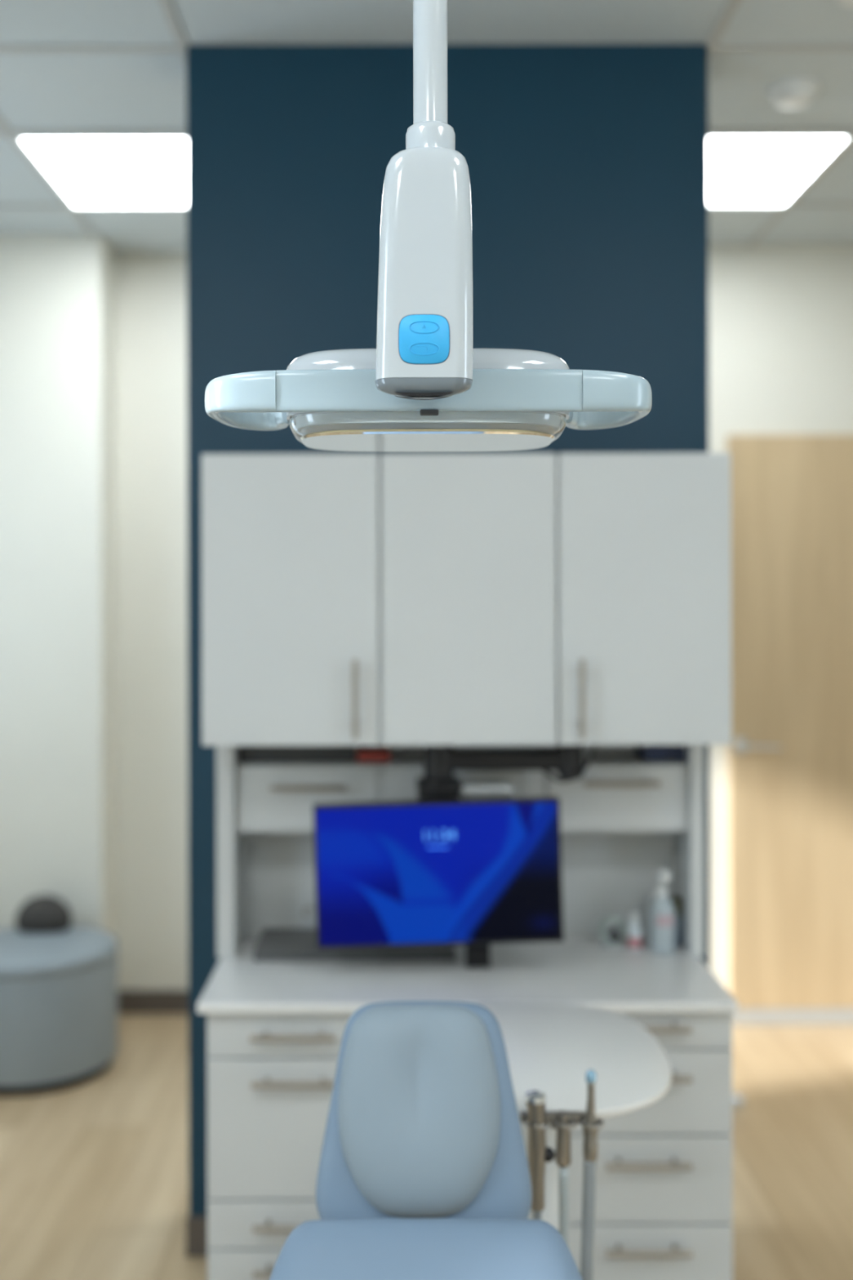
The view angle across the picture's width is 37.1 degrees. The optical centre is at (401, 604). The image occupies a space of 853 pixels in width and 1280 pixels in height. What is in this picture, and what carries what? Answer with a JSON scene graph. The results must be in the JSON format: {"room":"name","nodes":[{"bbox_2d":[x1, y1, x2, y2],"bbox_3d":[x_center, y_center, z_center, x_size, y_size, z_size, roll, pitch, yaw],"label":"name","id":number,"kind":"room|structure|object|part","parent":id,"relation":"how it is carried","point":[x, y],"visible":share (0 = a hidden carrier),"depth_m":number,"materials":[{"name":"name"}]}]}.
{"room":"dental clinic","nodes":[
{"label":"dental clinic","id":0,"kind":"room"},
{"bbox_2d":[0,233,117,940],"bbox_3d":[-1.465,0.106,4.480,0.870,2.750,0.240,0,0,0],"label":"wall","id":1,"kind":"structure","parent":0,"point":[59,771],"depth_m":4.36,"materials":[{"name":"beige paint"}]},
{"bbox_2d":[115,253,188,990],"bbox_3d":[0.400,0.102,4.660,4.840,2.750,0.120,0,0,0],"label":"wall","id":2,"kind":"structure","parent":0,"point":[152,429],"depth_m":4.60,"materials":[{"name":"beige paint"}]},
{"bbox_2d":[117,990,188,1013],"bbox_3d":[-0.287,1.436,4.594,1.480,0.085,0.012,0,0,0],"label":"baseboard","id":3,"kind":"structure","parent":2,"relation":"attached to","point":[129,1002],"depth_m":4.59,"materials":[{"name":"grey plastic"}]},
{"bbox_2d":[0,0,852,253],"bbox_3d":[0.397,-1.323,1.100,4.840,0.100,7.240,0,0,0],"label":"ceiling","id":4,"kind":"structure","parent":0,"point":[38,91],"depth_m":2.97,"materials":[{"name":"tile"}]},
{"bbox_2d":[13,135,186,208],"bbox_3d":[-0.778,-1.264,3.735,0.540,0.012,0.610,0,0,0],"label":"recessed light","id":5,"kind":"object","parent":4,"relation":"in","point":[87,171],"visible":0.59,"depth_m":3.69,"materials":[{"name":"white plastic"}]},
{"bbox_2d":[0,0,852,245],"bbox_3d":[0.397,-1.270,1.100,4.600,0.006,7.000,0,0,0],"label":"grid","id":6,"kind":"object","parent":4,"relation":"attached to","point":[166,6],"depth_m":2.92,"materials":[{"name":"grey"}]},
{"bbox_2d":[204,0,651,451],"bbox_3d":[0.025,-0.718,1.239,0.440,1.108,0.288,0,0,0],"label":"lamp","id":7,"kind":"object","parent":4,"relation":"hanging from","point":[424,385],"visible":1,"depth_m":1.20,"materials":[{"name":"white plastic"},{"name":"clear plastic"},{"name":"blue plastic"}]},
{"bbox_3d":[-0.151,-0.202,1.270,0.087,0.040,0.141,0,0,0],"label":"handle","id":8,"kind":"part","parent":7,"relation":"part of","materials":[{"name":"white plastic"}]},
{"bbox_3d":[0.203,-0.203,1.270,0.087,0.040,0.141,0,0,0],"label":"handle","id":9,"kind":"part","parent":7,"relation":"part of","materials":[{"name":"white plastic"}]},
{"bbox_2d":[708,133,852,206],"bbox_3d":[0.967,-1.268,3.735,0.510,0.012,0.610,0,0,0],"label":"recessed light","id":10,"kind":"object","parent":4,"relation":"in","point":[745,170],"visible":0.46,"depth_m":3.67,"materials":[{"name":"white plastic"}]},
{"bbox_2d":[768,77,818,108],"bbox_3d":[0.967,-1.254,3.140,0.120,0.040,0.120,0,0,0],"label":"smoke detector","id":11,"kind":"object","parent":4,"relation":"attached to","point":[793,93],"visible":1,"depth_m":3.11,"materials":[{"name":"white plastic"}]},
{"bbox_2d":[839,0,852,8],"bbox_3d":[0.962,-1.269,2.660,0.090,0.010,0.090,0,0,0],"label":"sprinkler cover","id":12,"kind":"object","parent":4,"relation":"attached to","point":[848,3],"visible":1,"depth_m":2.68,"materials":[{"name":"white plastic"}]},
{"bbox_2d":[0,1013,852,1279],"bbox_3d":[0.403,1.527,1.100,4.840,0.100,7.240,0,0,0],"label":"floor","id":13,"kind":"structure","parent":0,"point":[94,1173],"depth_m":3.35,"materials":[{"name":"brown wood"}]},
{"bbox_2d":[0,924,118,1095],"bbox_3d":[-1.180,1.284,4.075,0.530,0.394,0.530,0,0,0],"label":"pouf","id":14,"kind":"object","parent":13,"relation":"on","point":[59,991],"visible":0.95,"depth_m":3.87,"materials":[{"name":"grey fabric"}]},
{"bbox_2d":[15,894,71,933],"bbox_3d":[-1.193,1.029,4.243,0.188,0.116,0.114,0,0,0],"label":"pouch","id":15,"kind":"object","parent":14,"relation":"on","point":[42,913],"visible":1,"depth_m":4.20,"materials":[{"name":"grey fabric"}]},
{"bbox_3d":[-1.181,1.107,4.075,0.530,0.041,0.530,0,0,0],"label":"seat","id":16,"kind":"part","parent":14,"relation":"part of","materials":[{"name":"grey fabric"}]},
{"bbox_2d":[207,1013,351,1279],"bbox_3d":[-0.199,1.113,2.594,0.324,0.730,0.567,0,0,0],"label":"base cabinet","id":17,"kind":"object","parent":13,"relation":"on","point":[271,1077],"visible":0.63,"depth_m":2.35,"materials":[{"name":"grey laminate"}]},
{"bbox_3d":[-0.199,1.243,2.354,0.319,0.103,0.018,0,0,0],"label":"drawer","id":18,"kind":"part","parent":17,"relation":"part of","materials":[{"name":"white laminate"}]},
{"bbox_3d":[-0.193,1.221,2.328,0.155,0.012,0.034,0,0,0],"label":"handle","id":19,"kind":"part","parent":17,"relation":"part of","materials":[{"name":"silver metal"}]},
{"bbox_3d":[-0.199,1.144,2.354,0.319,0.086,0.018,0,0,0],"label":"drawer","id":20,"kind":"part","parent":17,"relation":"part of","materials":[{"name":"white laminate"}]},
{"bbox_3d":[-0.199,0.968,2.354,0.319,0.258,0.018,0,0,0],"label":"drawer","id":21,"kind":"part","parent":17,"relation":"part of","materials":[{"name":"white laminate"}]},
{"bbox_3d":[-0.193,1.139,2.328,0.155,0.012,0.034,0,0,0],"label":"handle","id":22,"kind":"part","parent":17,"relation":"part of","materials":[{"name":"silver metal"}]},
{"bbox_3d":[-0.199,0.794,2.354,0.319,0.082,0.018,0,0,0],"label":"drawer","id":23,"kind":"part","parent":17,"relation":"part of","materials":[{"name":"white laminate"}]},
{"bbox_3d":[-0.196,0.876,2.328,0.155,0.012,0.034,0,0,0],"label":"handle","id":24,"kind":"part","parent":17,"relation":"part of","materials":[{"name":"silver metal"}]},
{"bbox_3d":[-0.199,0.791,2.328,0.155,0.012,0.034,0,0,0],"label":"handle","id":25,"kind":"part","parent":17,"relation":"part of","materials":[{"name":"silver metal"}]},
{"bbox_2d":[196,937,737,1013],"bbox_3d":[0.120,0.737,2.605,0.988,0.020,0.570,0,0,0],"label":"countertop","id":26,"kind":"structure","parent":17,"relation":"on","point":[581,971],"depth_m":2.44,"materials":[{"name":"white laminate"}]},
{"bbox_2d":[253,928,456,960],"bbox_3d":[-0.095,0.715,2.678,0.412,0.024,0.175,0,0,0],"label":"keyboard","id":27,"kind":"object","parent":26,"relation":"on","point":[273,944],"visible":0.7,"depth_m":2.60,"materials":[{"name":"grey plastic"}]},
{"bbox_2d":[216,744,704,957],"bbox_3d":[0.121,0.499,2.748,1.004,0.457,0.284,0,0,0],"label":"hutch","id":28,"kind":"object","parent":26,"relation":"on","point":[628,818],"visible":0.61,"depth_m":2.64,"materials":[{"name":"white laminate"}]},
{"bbox_3d":[-0.363,0.500,2.755,0.036,0.457,0.270,0,0,0],"label":"panel","id":29,"kind":"part","parent":28,"relation":"part of","materials":[{"name":"white laminate"}]},
{"bbox_2d":[238,745,357,763],"bbox_3d":[-0.219,0.311,2.712,0.247,0.045,0.095,0,0,0],"label":"flat box","id":30,"kind":"object","parent":28,"relation":"on","point":[279,753],"visible":0.56,"depth_m":2.67,"materials":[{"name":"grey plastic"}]},
{"bbox_3d":[-0.195,0.404,2.649,0.296,0.137,0.018,0,0,0],"label":"drawer","id":31,"kind":"part","parent":28,"relation":"part of","materials":[{"name":"white laminate"}]},
{"bbox_3d":[-0.191,0.378,2.623,0.156,0.012,0.034,0,0,0],"label":"handle","id":32,"kind":"part","parent":28,"relation":"part of","materials":[{"name":"silver metal"}]},
{"bbox_2d":[357,746,390,763],"bbox_3d":[-0.059,0.321,2.708,0.068,0.024,0.085,0,0,0],"label":"box","id":33,"kind":"object","parent":28,"relation":"on","point":[365,754],"visible":1,"depth_m":2.67,"materials":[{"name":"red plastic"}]},
{"bbox_3d":[0.127,0.403,2.649,0.340,0.137,0.018,0,0,0],"label":"drawer","id":34,"kind":"part","parent":28,"relation":"part of","materials":[{"name":"white laminate"}]},
{"bbox_3d":[0.170,0.374,2.623,0.120,0.012,0.034,0,0,0],"label":"handle","id":35,"kind":"part","parent":28,"relation":"part of","materials":[{"name":"silver metal"}]},
{"bbox_3d":[0.447,0.403,2.649,0.293,0.137,0.018,0,0,0],"label":"drawer","id":36,"kind":"part","parent":28,"relation":"part of","materials":[{"name":"white laminate"}]},
{"bbox_3d":[0.453,0.369,2.623,0.155,0.012,0.034,0,0,0],"label":"handle","id":37,"kind":"part","parent":28,"relation":"part of","materials":[{"name":"silver metal"}]},
{"bbox_2d":[635,744,685,762],"bbox_3d":[0.555,0.309,2.712,0.095,0.045,0.095,0,0,0],"label":"box","id":38,"kind":"object","parent":28,"relation":"on","point":[669,753],"visible":0.54,"depth_m":2.67,"materials":[{"name":"blue"}]},
{"bbox_3d":[0.610,0.497,2.755,0.027,0.457,0.270,0,0,0],"label":"panel","id":39,"kind":"part","parent":28,"relation":"part of","materials":[{"name":"white laminate"}]},
{"bbox_2d":[465,943,490,967],"bbox_3d":[0.153,0.704,2.560,0.049,0.045,0.040,0,0,0],"label":"cable box","id":40,"kind":"object","parent":26,"relation":"on","point":[476,955],"visible":0.76,"depth_m":2.54,"materials":[{"name":"black plastic"}]},
{"bbox_2d":[597,915,627,947],"bbox_3d":[0.448,0.694,2.700,0.063,0.065,0.022,0,0,0],"label":"tape roll","id":41,"kind":"object","parent":26,"relation":"on","point":[615,939],"visible":1,"depth_m":2.69,"materials":[{"name":"grey plastic"}]},
{"bbox_2d":[626,912,642,950],"bbox_3d":[0.491,0.689,2.680,0.031,0.074,0.031,0,0,0],"label":"bottle","id":42,"kind":"object","parent":26,"relation":"on","point":[634,938],"visible":1,"depth_m":2.67,"materials":[{"name":"white plastic"}]},
{"bbox_2d":[648,868,675,954],"bbox_3d":[0.544,0.640,2.651,0.056,0.172,0.073,0,0,0],"label":"pump bottle","id":43,"kind":"object","parent":26,"relation":"on","point":[661,911],"visible":1,"depth_m":2.64,"materials":[{"name":"grey plastic"}]},
{"bbox_2d":[671,896,682,945],"bbox_3d":[0.591,0.677,2.720,0.032,0.098,0.032,0,0,0],"label":"bottle","id":44,"kind":"object","parent":26,"relation":"on","point":[676,900],"visible":0.56,"depth_m":2.71,"materials":[{"name":"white plastic"}]},
{"bbox_2d":[269,1000,582,1279],"bbox_3d":[0.028,0.994,0.935,0.503,0.967,1.451,0,0,0],"label":"dental chair","id":45,"kind":"object","parent":13,"relation":"on","point":[424,1172],"visible":1,"depth_m":1.55,"materials":[{"name":"blue leather"}]},
{"bbox_2d":[337,1004,500,1217],"bbox_3d":[0.022,0.630,1.581,0.203,0.239,0.091,0,0,0],"label":"cushion","id":46,"kind":"object","parent":45,"relation":"on","point":[419,1086],"depth_m":1.56,"materials":[{"name":"leather"}]},
{"bbox_3d":[0.028,0.940,1.322,0.450,0.440,0.377,0,0,0],"label":"backrest","id":47,"kind":"part","parent":45,"relation":"part of","materials":[{"name":"blue leather"}]},
{"bbox_2d":[520,1120,533,1219],"bbox_3d":[0.131,1.113,2.611,0.335,0.730,0.533,0,0,0],"label":"base cabinet","id":48,"kind":"object","parent":13,"relation":"on","point":[524,1129],"visible":0.02,"depth_m":2.35,"materials":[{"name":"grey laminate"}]},
{"bbox_2d":[471,1000,671,1231],"bbox_3d":[0.200,1.078,1.924,0.412,0.800,0.568,0,0,0],"label":"table","id":49,"kind":"object","parent":13,"relation":"on","point":[551,1046],"visible":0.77,"depth_m":1.91,"materials":[{"name":"white plastic"}]},
{"bbox_2d":[524,1090,546,1220],"bbox_3d":[0.177,1.001,1.677,0.029,0.716,0.030,0,0,0],"label":"syringe","id":50,"kind":"object","parent":49,"relation":"in","point":[535,1100],"visible":0.73,"depth_m":1.67,"materials":[{"name":"silver metal"}]},
{"bbox_3d":[0.215,1.075,1.845,0.044,0.746,0.044,0,0,0],"label":"post","id":51,"kind":"part","parent":49,"relation":"part of","materials":[{"name":"white plastic"}]},
{"bbox_2d":[544,1110,571,1247],"bbox_3d":[0.204,1.014,1.679,0.041,0.689,0.027,0,0,0],"label":"dental handpiece","id":52,"kind":"object","parent":49,"relation":"on","point":[562,1154],"visible":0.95,"depth_m":1.67,"materials":[{"name":"silver metal"}]},
{"bbox_3d":[0.193,0.725,1.676,0.019,0.019,0.019,0,0,0],"label":"knob","id":53,"kind":"part","parent":52,"relation":"part of","materials":[{"name":"black plastic"}]},
{"bbox_3d":[0.213,0.705,1.676,0.021,0.071,0.021,0,0,0],"label":"handle","id":54,"kind":"part","parent":52,"relation":"part of","materials":[{"name":"silver metal"}]},
{"bbox_2d":[580,1069,598,1279],"bbox_3d":[0.244,0.987,1.679,0.034,0.744,0.023,0,0,39],"label":"suction handpiece","id":55,"kind":"object","parent":49,"relation":"on","point":[590,1144],"visible":1,"depth_m":1.67,"materials":[{"name":"silver metal"}]},
{"bbox_3d":[0.249,0.703,1.676,0.021,0.058,0.021,0,0,0],"label":"handle","id":56,"kind":"part","parent":55,"relation":"part of","materials":[{"name":"silver metal"}]},
{"bbox_2d":[568,1013,733,1279],"bbox_3d":[0.456,1.112,2.594,0.314,0.730,0.567,0,0,0],"label":"base cabinet","id":57,"kind":"object","parent":13,"relation":"on","point":[664,1184],"visible":0.58,"depth_m":2.35,"materials":[{"name":"grey laminate"}]},
{"bbox_3d":[0.451,1.025,2.328,0.155,0.012,0.034,0,0,0],"label":"handle","id":58,"kind":"part","parent":57,"relation":"part of","materials":[{"name":"silver metal"}]},
{"bbox_3d":[0.451,1.184,2.328,0.155,0.012,0.034,0,0,0],"label":"handle","id":59,"kind":"part","parent":57,"relation":"part of","materials":[{"name":"silver metal"}]},
{"bbox_3d":[0.456,1.062,2.354,0.309,0.160,0.018,0,0,0],"label":"drawer","id":60,"kind":"part","parent":57,"relation":"part of","materials":[{"name":"white laminate"}]},
{"bbox_3d":[0.456,1.224,2.354,0.309,0.157,0.018,0,0,0],"label":"drawer","id":61,"kind":"part","parent":57,"relation":"part of","materials":[{"name":"white laminate"}]},
{"bbox_3d":[0.455,0.900,2.354,0.309,0.154,0.018,0,0,0],"label":"drawer","id":62,"kind":"part","parent":57,"relation":"part of","materials":[{"name":"white laminate"}]},
{"bbox_3d":[0.450,0.775,2.328,0.155,0.012,0.034,0,0,0],"label":"handle","id":63,"kind":"part","parent":57,"relation":"part of","materials":[{"name":"silver metal"}]},
{"bbox_3d":[0.455,0.785,2.354,0.309,0.068,0.018,0,0,0],"label":"drawer","id":64,"kind":"part","parent":57,"relation":"part of","materials":[{"name":"white laminate"}]},
{"bbox_3d":[0.451,0.866,2.328,0.155,0.012,0.034,0,0,0],"label":"handle","id":65,"kind":"part","parent":57,"relation":"part of","materials":[{"name":"silver metal"}]},
{"bbox_2d":[732,1093,745,1107],"bbox_3d":[0.990,1.460,3.750,0.044,0.031,0.044,0,0,0],"label":"door stop","id":66,"kind":"object","parent":13,"relation":"on","point":[738,1100],"visible":0.81,"depth_m":3.73,"materials":[{"name":"silver metal"}]},
{"bbox_2d":[186,43,710,1216],"bbox_3d":[0.107,0.103,3.000,1.185,2.750,0.220,0,0,0],"label":"wall","id":67,"kind":"structure","parent":0,"point":[588,164],"depth_m":2.89,"materials":[{"name":"blue paint"}]},
{"bbox_2d":[186,1216,207,1257],"bbox_3d":[0.110,1.433,2.885,1.197,0.090,0.010,0,0,0],"label":"baseboard","id":68,"kind":"structure","parent":67,"relation":"attached to","point":[196,1226],"depth_m":2.88,"materials":[{"name":"grey plastic"}]},
{"bbox_2d":[201,453,731,746],"bbox_3d":[0.124,-0.009,2.643,1.012,0.558,0.494,0,0,0],"label":"upper cabinet","id":69,"kind":"object","parent":67,"relation":"attached to","point":[433,598],"visible":1,"depth_m":2.43,"materials":[{"name":"grey laminate"}]},
{"bbox_3d":[-0.213,-0.008,2.439,0.338,0.558,0.018,0,0,0],"label":"door","id":70,"kind":"part","parent":69,"relation":"part of","materials":[{"name":"white laminate"}]},
{"bbox_3d":[-0.088,0.180,2.413,0.012,0.150,0.034,0,0,0],"label":"handle","id":71,"kind":"part","parent":69,"relation":"part of","materials":[{"name":"silver metal"}]},
{"bbox_3d":[0.129,-0.009,2.439,0.334,0.558,0.018,0,0,0],"label":"door","id":72,"kind":"part","parent":69,"relation":"part of","materials":[{"name":"white laminate"}]},
{"bbox_2d":[416,743,597,800],"bbox_3d":[0.208,0.422,2.530,0.385,0.304,0.100,0,0,0],"label":"mount","id":73,"kind":"object","parent":69,"relation":"attached to","point":[438,781],"visible":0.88,"depth_m":2.51,"materials":[{"name":"black plastic"}]},
{"bbox_2d":[312,796,564,949],"bbox_3d":[0.071,0.519,2.474,0.491,0.304,0.052,-2,0,0],"label":"computer monitor","id":74,"kind":"object","parent":73,"relation":"attached to","point":[479,871],"visible":1,"depth_m":2.45,"materials":[{"name":"black plastic"}]},
{"bbox_3d":[0.341,0.179,2.413,0.012,0.150,0.034,0,0,0],"label":"handle","id":75,"kind":"part","parent":69,"relation":"part of","materials":[{"name":"silver metal"}]},
{"bbox_3d":[0.465,-0.010,2.439,0.330,0.558,0.018,0,0,0],"label":"door","id":76,"kind":"part","parent":69,"relation":"part of","materials":[{"name":"white laminate"}]},
{"bbox_2d":[708,243,852,990],"bbox_3d":[1.575,0.100,4.550,2.250,2.750,0.100,0,0,0],"label":"wall","id":77,"kind":"structure","parent":0,"point":[780,316],"depth_m":4.50,"materials":[{"name":"beige paint"}]},
{"bbox_2d":[726,434,852,1024],"bbox_3d":[1.611,0.440,4.445,0.920,2.070,0.110,0,0,0],"label":"door","id":78,"kind":"structure","parent":77,"relation":"in","point":[790,752],"depth_m":4.46,"materials":[{"name":"brown wood"}]},
{"bbox_3d":[1.238,0.495,4.427,0.154,0.054,0.076,0,0,0],"label":"handle","id":79,"kind":"part","parent":78,"relation":"part of","materials":[{"name":"silver metal"}]}
]}

